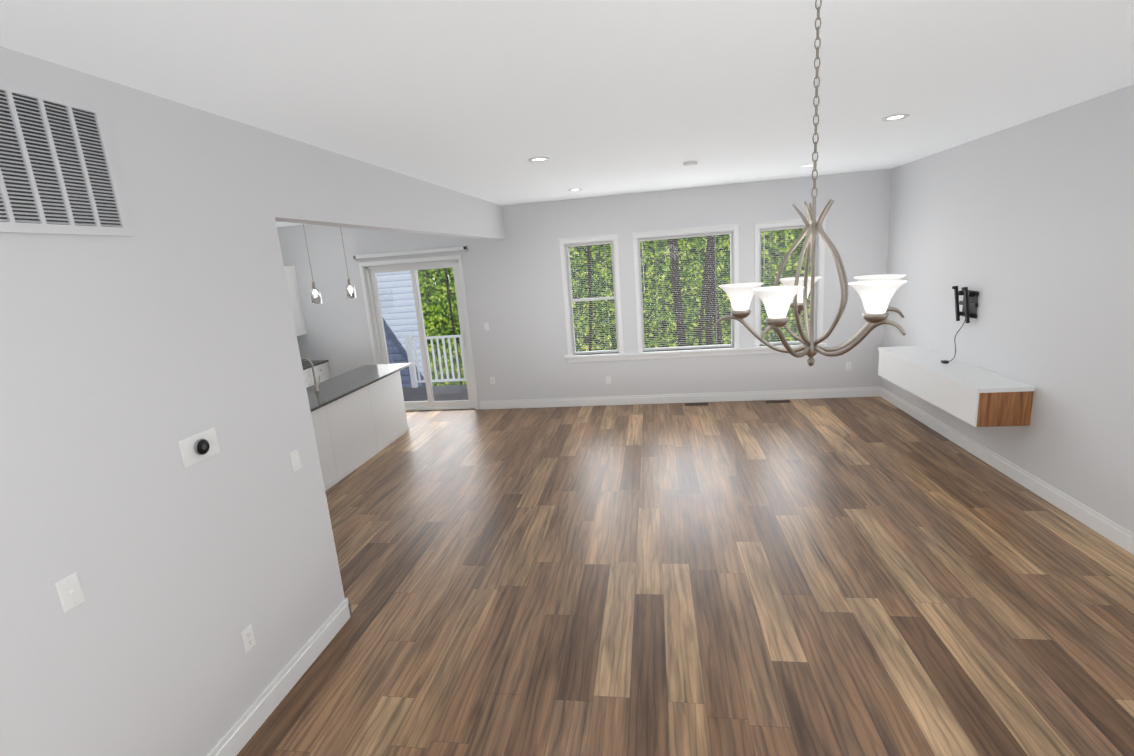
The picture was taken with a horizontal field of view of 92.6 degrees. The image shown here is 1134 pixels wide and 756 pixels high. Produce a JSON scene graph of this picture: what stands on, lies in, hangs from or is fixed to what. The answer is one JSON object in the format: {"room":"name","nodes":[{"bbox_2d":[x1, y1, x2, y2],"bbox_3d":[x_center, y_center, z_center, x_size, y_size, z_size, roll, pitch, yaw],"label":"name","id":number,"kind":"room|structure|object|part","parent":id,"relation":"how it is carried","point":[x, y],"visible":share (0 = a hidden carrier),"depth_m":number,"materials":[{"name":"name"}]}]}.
{"room":"empty living room","nodes":[
{"label":"empty living room","id":0,"kind":"room"},
{"bbox_2d":[0,46,344,755],"bbox_3d":[-1.934,0.593,1.163,0.150,2.980,4.300,-2,12,9],"label":"wall","id":1,"kind":"structure","parent":0,"point":[127,363],"depth_m":2.23,"materials":[{"name":"white paint"}]},
{"bbox_2d":[0,79,132,235],"bbox_3d":[-1.794,-0.739,1.851,0.011,0.480,0.540,-2,12,9],"label":"air vent","id":2,"kind":"object","parent":1,"relation":"in","point":[58,172],"visible":1,"depth_m":1.90,"materials":[{"name":"grey metal"}]},
{"bbox_2d":[55,572,84,612],"bbox_3d":[-1.722,0.746,1.887,0.019,0.115,0.070,-2,12,9],"label":"light switch","id":3,"kind":"object","parent":1,"relation":"attached to","point":[70,592],"visible":1,"depth_m":1.88,"materials":[{"name":"white plastic"}]},
{"bbox_2d":[178,427,219,467],"bbox_3d":[-1.647,0.311,2.444,0.024,0.124,0.200,-2,12,9],"label":"thermostat","id":4,"kind":"object","parent":1,"relation":"attached to","point":[198,447],"visible":1,"depth_m":2.43,"materials":[{"name":"white plastic"}]},
{"bbox_2d":[241,624,255,653],"bbox_3d":[-1.575,1.290,2.683,0.008,0.115,0.070,-2,12,9],"label":"electrical outlet","id":5,"kind":"object","parent":1,"relation":"attached to","point":[248,638],"visible":1,"depth_m":2.68,"materials":[{"name":"white plastic"}]},
{"bbox_2d":[207,599,350,755],"bbox_3d":[-1.744,1.973,1.461,0.016,0.135,4.316,-2,12,9],"label":"baseboard","id":6,"kind":"structure","parent":1,"relation":"attached to","point":[237,737],"depth_m":2.87,"materials":[{"name":"white wood"}]},
{"bbox_2d":[290,449,301,471],"bbox_3d":[-1.537,0.469,3.087,0.019,0.115,0.070,-2,12,9],"label":"light switch","id":7,"kind":"object","parent":1,"relation":"attached to","point":[295,460],"visible":1,"depth_m":3.08,"materials":[{"name":"white plastic"}]},
{"bbox_2d":[259,128,505,239],"bbox_3d":[-1.341,-1.664,5.356,0.150,0.460,4.960,-2,12,9],"label":"header beam","id":8,"kind":"structure","parent":0,"point":[312,184],"depth_m":3.91,"materials":[{"name":"white paint"}]},
{"bbox_2d":[0,0,1133,226],"bbox_3d":[-0.942,-1.490,3.103,9.150,0.100,9.660,-2,12,9],"label":"ceiling","id":9,"kind":"structure","parent":0,"point":[486,100],"depth_m":2.52,"materials":[{"name":"white paint"}]},
{"bbox_2d":[303,224,321,303],"bbox_3d":[-2.906,-1.382,6.098,0.110,1.089,0.110,-2,12,9],"label":"pendant light","id":10,"kind":"object","parent":9,"relation":"hanging from","point":[315,293],"visible":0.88,"depth_m":6.16,"materials":[{"name":"silver metal"}]},
{"bbox_2d":[340,227,355,298],"bbox_3d":[-2.795,-1.549,6.821,0.110,1.089,0.110,-2,12,9],"label":"pendant light","id":11,"kind":"object","parent":9,"relation":"hanging from","point":[349,286],"visible":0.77,"depth_m":6.88,"materials":[{"name":"silver metal"}]},
{"bbox_2d":[528,157,548,161],"bbox_3d":[-0.229,-1.773,4.401,0.176,0.008,0.176,-2,12,9],"label":"recessed light","id":12,"kind":"object","parent":9,"relation":"in","point":[539,159],"visible":1,"depth_m":4.40,"materials":[{"name":"white plastic"}]},
{"bbox_2d":[683,161,696,166],"bbox_3d":[1.171,-2.033,5.153,0.136,0.034,0.136,-2,12,9],"label":"smoke detector","id":13,"kind":"object","parent":9,"relation":"attached to","point":[689,163],"visible":1,"depth_m":5.11,"materials":[{"name":"white plastic"}]},
{"bbox_2d":[800,164,813,167],"bbox_3d":[2.663,-2.343,5.983,0.176,0.008,0.176,-2,12,9],"label":"recessed light","id":14,"kind":"object","parent":9,"relation":"in","point":[808,165],"visible":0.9,"depth_m":5.98,"materials":[{"name":"white plastic"}]},
{"bbox_2d":[714,0,907,365],"bbox_3d":[0.769,-0.635,1.681,0.603,1.214,0.587,-2,12,9],"label":"chandelier","id":15,"kind":"object","parent":9,"relation":"hanging from","point":[876,293],"visible":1,"depth_m":1.67,"materials":[{"name":"silver metal"}]},
{"bbox_2d":[881,114,909,120],"bbox_3d":[2.335,-1.851,3.853,0.176,0.008,0.176,-2,12,9],"label":"recessed light","id":16,"kind":"object","parent":9,"relation":"in","point":[895,117],"visible":0.98,"depth_m":3.85,"materials":[{"name":"white plastic"}]},
{"bbox_2d":[277,169,891,408],"bbox_3d":[-0.099,-1.043,7.985,8.800,2.980,0.200,-2,12,9],"label":"wall","id":17,"kind":"structure","parent":0,"point":[514,289],"depth_m":7.79,"materials":[{"name":"white paint"}]},
{"bbox_2d":[284,266,306,335],"bbox_3d":[-4.392,-1.093,7.997,0.329,1.060,1.025,-2,12,9],"label":"upper cabinet","id":18,"kind":"object","parent":17,"relation":"attached to","point":[290,272],"depth_m":8.34,"materials":[{"name":"white"}]},
{"bbox_2d":[353,245,467,259],"bbox_3d":[-2.320,-1.847,7.999,1.760,0.075,0.074,-2,12,9],"label":"blind headrail","id":19,"kind":"object","parent":17,"relation":"attached to","point":[358,257],"visible":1,"depth_m":7.96,"materials":[{"name":"white plastic"}]},
{"bbox_2d":[359,255,478,410],"bbox_3d":[-2.244,-0.641,8.373,1.620,2.355,0.168,-2,12,9],"label":"door frame","id":20,"kind":"structure","parent":17,"relation":"attached to","point":[431,403],"depth_m":8.33,"materials":[{"name":"white"}]},
{"bbox_2d":[484,323,488,329],"bbox_3d":[-1.204,-0.768,8.104,0.070,0.115,0.019,-2,12,9],"label":"light switch","id":21,"kind":"object","parent":17,"relation":"attached to","point":[486,326],"visible":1,"depth_m":8.11,"materials":[{"name":"white plastic"}]},
{"bbox_2d":[490,377,494,383],"bbox_3d":[-1.140,0.040,8.287,0.070,0.115,0.008,-2,12,9],"label":"electrical outlet","id":22,"kind":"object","parent":17,"relation":"in","point":[492,380],"depth_m":8.29,"materials":[{"name":"white plastic"}]},
{"bbox_2d":[558,234,623,355],"bbox_3d":[0.367,-1.179,7.830,0.844,1.682,0.160,-2,12,9],"label":"window","id":23,"kind":"structure","parent":17,"relation":"in","point":[571,296],"depth_m":7.80,"materials":[{"name":"white plastic"}]},
{"bbox_2d":[606,376,610,383],"bbox_3d":[0.611,0.035,8.016,0.070,0.115,0.008,-2,12,9],"label":"outlet","id":24,"kind":"object","parent":17,"relation":"attached to","point":[608,380],"visible":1,"depth_m":8.01,"materials":[{"name":"white plastic"}]},
{"bbox_2d":[479,387,880,409],"bbox_3d":[1.489,0.305,7.939,5.765,0.135,0.016,-2,12,9],"label":"baseboard","id":25,"kind":"structure","parent":17,"relation":"attached to","point":[711,397],"depth_m":7.89,"materials":[{"name":"white wood"}]},
{"bbox_2d":[632,224,738,351],"bbox_3d":[1.674,-1.234,7.616,1.434,1.682,0.160,-2,12,9],"label":"window","id":26,"kind":"structure","parent":17,"relation":"in","point":[691,286],"depth_m":7.59,"materials":[{"name":"white"}]},
{"bbox_2d":[564,343,826,362],"bbox_3d":[1.773,-0.359,7.784,3.640,0.108,0.175,-2,12,9],"label":"window sill","id":27,"kind":"structure","parent":17,"relation":"attached to","point":[678,353],"depth_m":7.76,"materials":[{"name":"white wood"}]},
{"bbox_2d":[754,216,826,346],"bbox_3d":[3.015,-1.289,7.396,0.914,1.682,0.160,-2,12,9],"label":"window","id":28,"kind":"structure","parent":17,"relation":"in","point":[788,247],"depth_m":7.32,"materials":[{"name":"white"}]},
{"bbox_2d":[846,362,850,370],"bbox_3d":[3.880,-0.159,7.467,0.070,0.115,0.008,-2,12,9],"label":"outlet","id":29,"kind":"object","parent":17,"relation":"attached to","point":[848,366],"visible":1,"depth_m":7.46,"materials":[{"name":"white plastic"}]},
{"bbox_2d":[237,396,1133,755],"bbox_3d":[-0.710,1.511,3.760,9.150,0.100,9.660,-2,12,9],"label":"floor","id":30,"kind":"structure","parent":0,"point":[849,576],"depth_m":3.44,"materials":[{"name":"brown wood"}]},
{"bbox_2d":[303,370,315,387],"bbox_3d":[-4.183,0.337,8.076,0.599,0.870,0.595,-2,12,9],"label":"base cabinet","id":31,"kind":"object","parent":30,"relation":"on","point":[309,380],"depth_m":8.15,"materials":[{"name":"white wood"}]},
{"bbox_2d":[312,362,329,382],"bbox_3d":[-4.116,0.236,8.512,0.599,0.870,0.541,-2,12,9],"label":"base cabinet","id":32,"kind":"object","parent":30,"relation":"on","point":[321,369],"depth_m":8.49,"materials":[{"name":"white wood"}]},
{"bbox_2d":[302,360,327,369],"bbox_3d":[-4.242,-0.049,7.748,0.620,0.030,1.925,-2,12,9],"label":"countertop","id":33,"kind":"structure","parent":32,"relation":"on","point":[306,365],"depth_m":8.34,"materials":[{"name":"grey stone"}]},
{"bbox_2d":[311,370,408,490],"bbox_3d":[-2.785,0.616,6.303,0.686,0.870,2.638,-2,12,9],"label":"kitchen island","id":34,"kind":"object","parent":30,"relation":"on","point":[358,415],"depth_m":6.33,"materials":[{"name":"white painted wood"},{"name":"granite"}]},
{"bbox_2d":[306,363,411,413],"bbox_3d":[-2.794,0.144,6.350,0.734,0.030,3.000,-2,12,9],"label":"island countertop","id":35,"kind":"structure","parent":34,"relation":"on","point":[328,391],"depth_m":6.61,"materials":[{"name":"grey stone"}]},
{"bbox_2d":[301,358,320,391],"bbox_3d":[-2.985,-0.042,6.267,0.216,0.395,0.103,-2,12,9],"label":"faucet","id":36,"kind":"object","parent":35,"relation":"on","point":[316,389],"depth_m":6.24,"materials":[{"name":"silver metal"}]},
{"bbox_2d":[685,403,707,405],"bbox_3d":[1.854,0.377,7.783,0.320,0.006,0.100,-2,12,9],"label":"floor vent","id":37,"kind":"object","parent":30,"relation":"in","point":[689,404],"visible":0.98,"depth_m":7.78,"materials":[{"name":"black metal"}]},
{"bbox_2d":[765,400,789,402],"bbox_3d":[2.959,0.331,7.603,0.320,0.006,0.100,-2,12,9],"label":"floor vent","id":38,"kind":"object","parent":30,"relation":"in","point":[781,401],"visible":1,"depth_m":7.59,"materials":[{"name":"black"}]},
{"bbox_2d":[881,84,1133,532],"bbox_3d":[3.611,-0.174,2.705,0.150,2.980,9.660,-2,12,9],"label":"wall","id":39,"kind":"structure","parent":0,"point":[1025,229],"depth_m":4.30,"materials":[{"name":"white paint"}]},
{"bbox_2d":[878,345,1034,426],"bbox_3d":[3.782,0.017,5.483,0.423,0.338,2.050,-2,12,9],"label":"console shelf","id":40,"kind":"object","parent":39,"relation":"attached to","point":[973,395],"visible":1,"depth_m":4.91,"materials":[{"name":"white wood"}]},
{"bbox_2d":[941,286,978,363],"bbox_3d":[3.844,-0.522,5.349,0.215,0.755,0.280,-2,12,9],"label":"mount","id":41,"kind":"object","parent":39,"relation":"attached to","point":[969,302],"visible":1,"depth_m":5.25,"materials":[{"name":"black metal"}]},
{"bbox_3d":[3.855,-0.377,5.409,0.206,0.445,0.114,-2,12,9],"label":"tv cable cord","id":42,"kind":"part","parent":41,"relation":"part of","materials":[{"name":"black plastic"}]},
{"bbox_2d":[880,387,1133,554],"bbox_3d":[3.637,1.215,3.022,0.016,0.135,9.260,-2,12,9],"label":"baseboard","id":43,"kind":"structure","parent":39,"relation":"attached to","point":[1113,532],"depth_m":4.53,"materials":[{"name":"white wood"}]},
{"label":"outside","id":44,"kind":"structure","parent":0,"visible":0},
{"bbox_2d":[402,385,467,400],"bbox_3d":[-2.400,0.394,9.668,3.400,0.130,1.720,-2,12,9],"label":"deck","id":45,"kind":"object","parent":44,"point":[440,396],"depth_m":9.88,"materials":[{"name":"grey wood"}]},
{"bbox_2d":[405,334,465,387],"bbox_3d":[-1.842,-0.368,10.234,2.420,1.030,0.095,-2,12,9],"label":"deck railing","id":46,"kind":"object","parent":45,"relation":"on","point":[410,349],"depth_m":10.28,"materials":[{"name":"white wood"}]},
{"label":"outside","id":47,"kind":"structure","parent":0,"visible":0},
{"bbox_2d":[372,264,423,376],"bbox_3d":[-10.239,-5.094,18.306,10.400,16.000,0.200,-2,12,9],"label":"neighbor house","id":48,"kind":"structure","parent":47,"point":[407,304],"depth_m":18.11,"materials":[{"name":"blue"}]},
{"bbox_2d":[383,318,425,386],"bbox_3d":[-8.900,-3.444,14.983,11.980,12.000,0.340,-2,12,9],"label":"neighbor house","id":49,"kind":"structure","parent":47,"point":[391,334],"depth_m":14.86,"materials":[{"name":"blue"}]},
{"bbox_2d":[444,235,722,384],"bbox_3d":[0.114,-4.649,13.783,9.716,14.515,4.040,-2,12,9],"label":"trunks","id":50,"kind":"object","parent":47,"point":[710,292],"depth_m":14.22,"materials":[{"name":"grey plant"}]},
{"bbox_2d":[417,225,810,385],"bbox_3d":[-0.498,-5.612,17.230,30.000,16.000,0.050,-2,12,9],"label":"trees","id":51,"kind":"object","parent":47,"point":[604,276],"depth_m":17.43,"materials":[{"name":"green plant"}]}
]}

